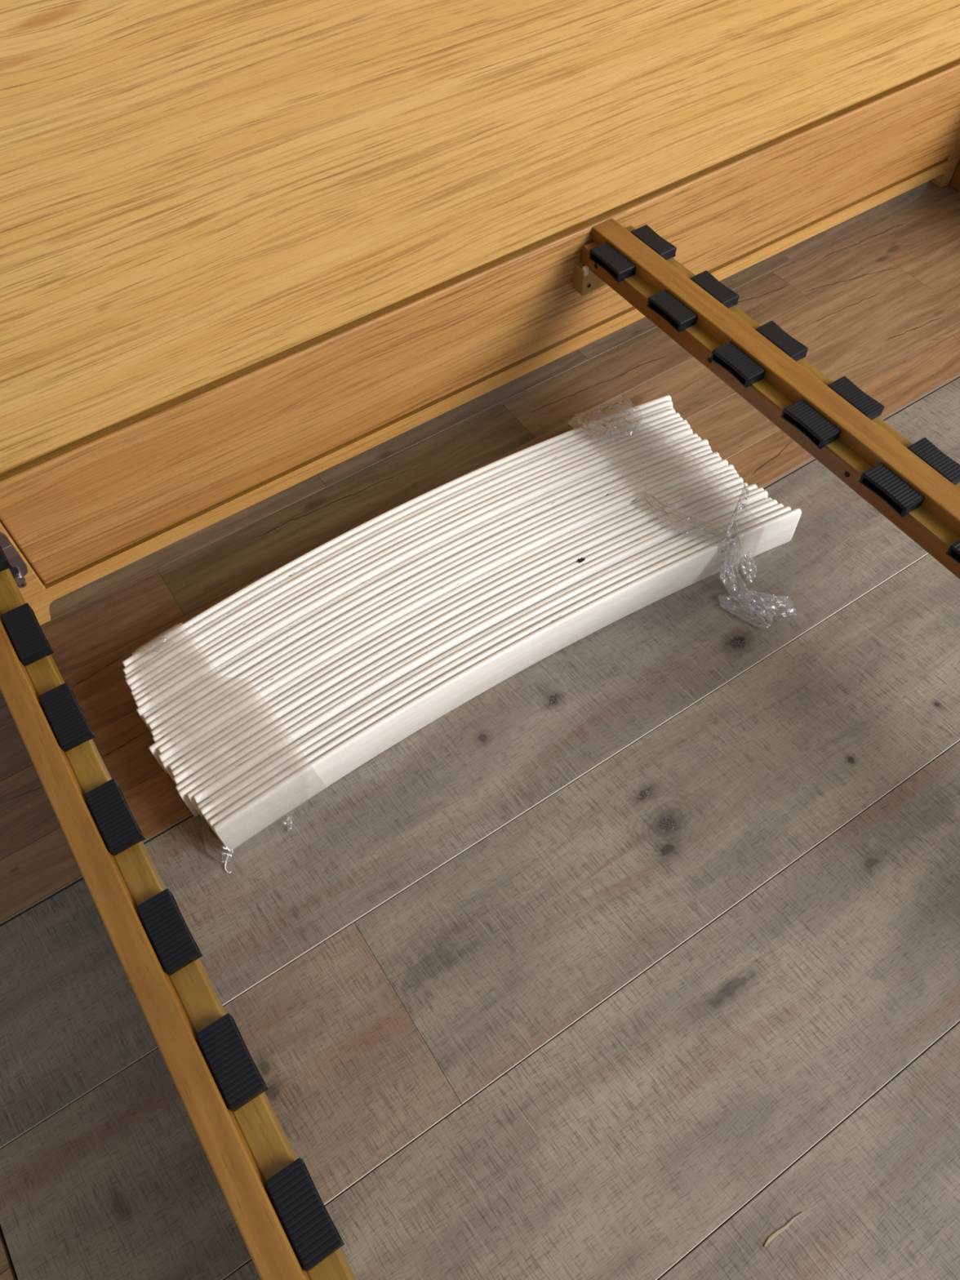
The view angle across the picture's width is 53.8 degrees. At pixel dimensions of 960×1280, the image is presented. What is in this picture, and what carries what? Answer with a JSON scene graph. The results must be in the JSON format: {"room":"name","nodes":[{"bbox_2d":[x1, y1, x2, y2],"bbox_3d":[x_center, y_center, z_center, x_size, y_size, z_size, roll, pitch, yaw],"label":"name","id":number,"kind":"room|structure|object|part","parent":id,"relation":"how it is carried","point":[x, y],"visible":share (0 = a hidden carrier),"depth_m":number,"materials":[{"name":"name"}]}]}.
{"room":"bedroom","nodes":[
{"label":"bedroom","id":0,"kind":"room"},
{"bbox_2d":[0,180,959,1279],"bbox_3d":[0.507,0.021,1.005,4.000,0.032,3.150,-30,61,-17],"label":"floor","id":1,"kind":"structure","parent":0,"point":[637,957],"depth_m":0.85,"materials":[{"name":"grey wood"}]},
{"bbox_2d":[122,395,801,873],"bbox_3d":[0.007,-0.028,0.985,0.710,0.079,0.339,-30,61,-17],"label":"bundle","id":2,"kind":"object","parent":1,"relation":"on","point":[264,699],"visible":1,"depth_m":0.98,"materials":[{"name":"white wood"}]},
{"bbox_2d":[0,0,959,1279],"bbox_3d":[0.624,0.064,0.463,1.556,0.825,1.955,-30,61,-17],"label":"bed","id":3,"kind":"object","parent":1,"relation":"on","point":[249,249],"visible":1,"depth_m":0.90,"materials":[{"name":"brown wood"}]},
{"bbox_3d":[0.032,0.597,0.503,0.022,0.196,1.911,-30,61,-17],"label":"rail","id":4,"kind":"part","parent":3,"relation":"part of","materials":[{"name":"brown wood"}]},
{"bbox_3d":[0.097,-0.587,0.919,1.544,0.800,0.036,-30,61,-17],"label":"headboard","id":5,"kind":"part","parent":3,"relation":"part of","materials":[{"name":"brown wood"}]},
{"bbox_3d":[0.104,-0.633,0.829,1.386,0.580,0.012,-30,61,-17],"label":"panel","id":6,"kind":"part","parent":3,"relation":"part of","materials":[{"name":"brown wood"}]},
{"bbox_3d":[0.099,-0.596,0.904,1.390,0.745,0.029,-30,61,-17],"label":"panel","id":7,"kind":"part","parent":3,"relation":"part of","materials":[{"name":"brown wood"}]},
{"bbox_3d":[0.674,0.194,0.662,0.071,0.023,1.906,-30,61,-17],"label":"rail","id":8,"kind":"part","parent":3,"relation":"part of","materials":[{"name":"brown wood"}]},
{"bbox_3d":[1.254,-0.097,0.924,0.022,0.200,1.911,-30,61,-17],"label":"rail","id":9,"kind":"part","parent":3,"relation":"part of","materials":[{"name":"brown wood"}]},
{"bbox_2d":[764,1211,803,1246],"bbox_3d":[0.229,0.445,0.716,0.040,0.001,0.004,-30,61,-17],"label":"wood splinter","id":10,"kind":"object","parent":1,"relation":"on","point":[774,1234],"visible":1,"depth_m":0.71,"materials":[{"name":"brown wood"}]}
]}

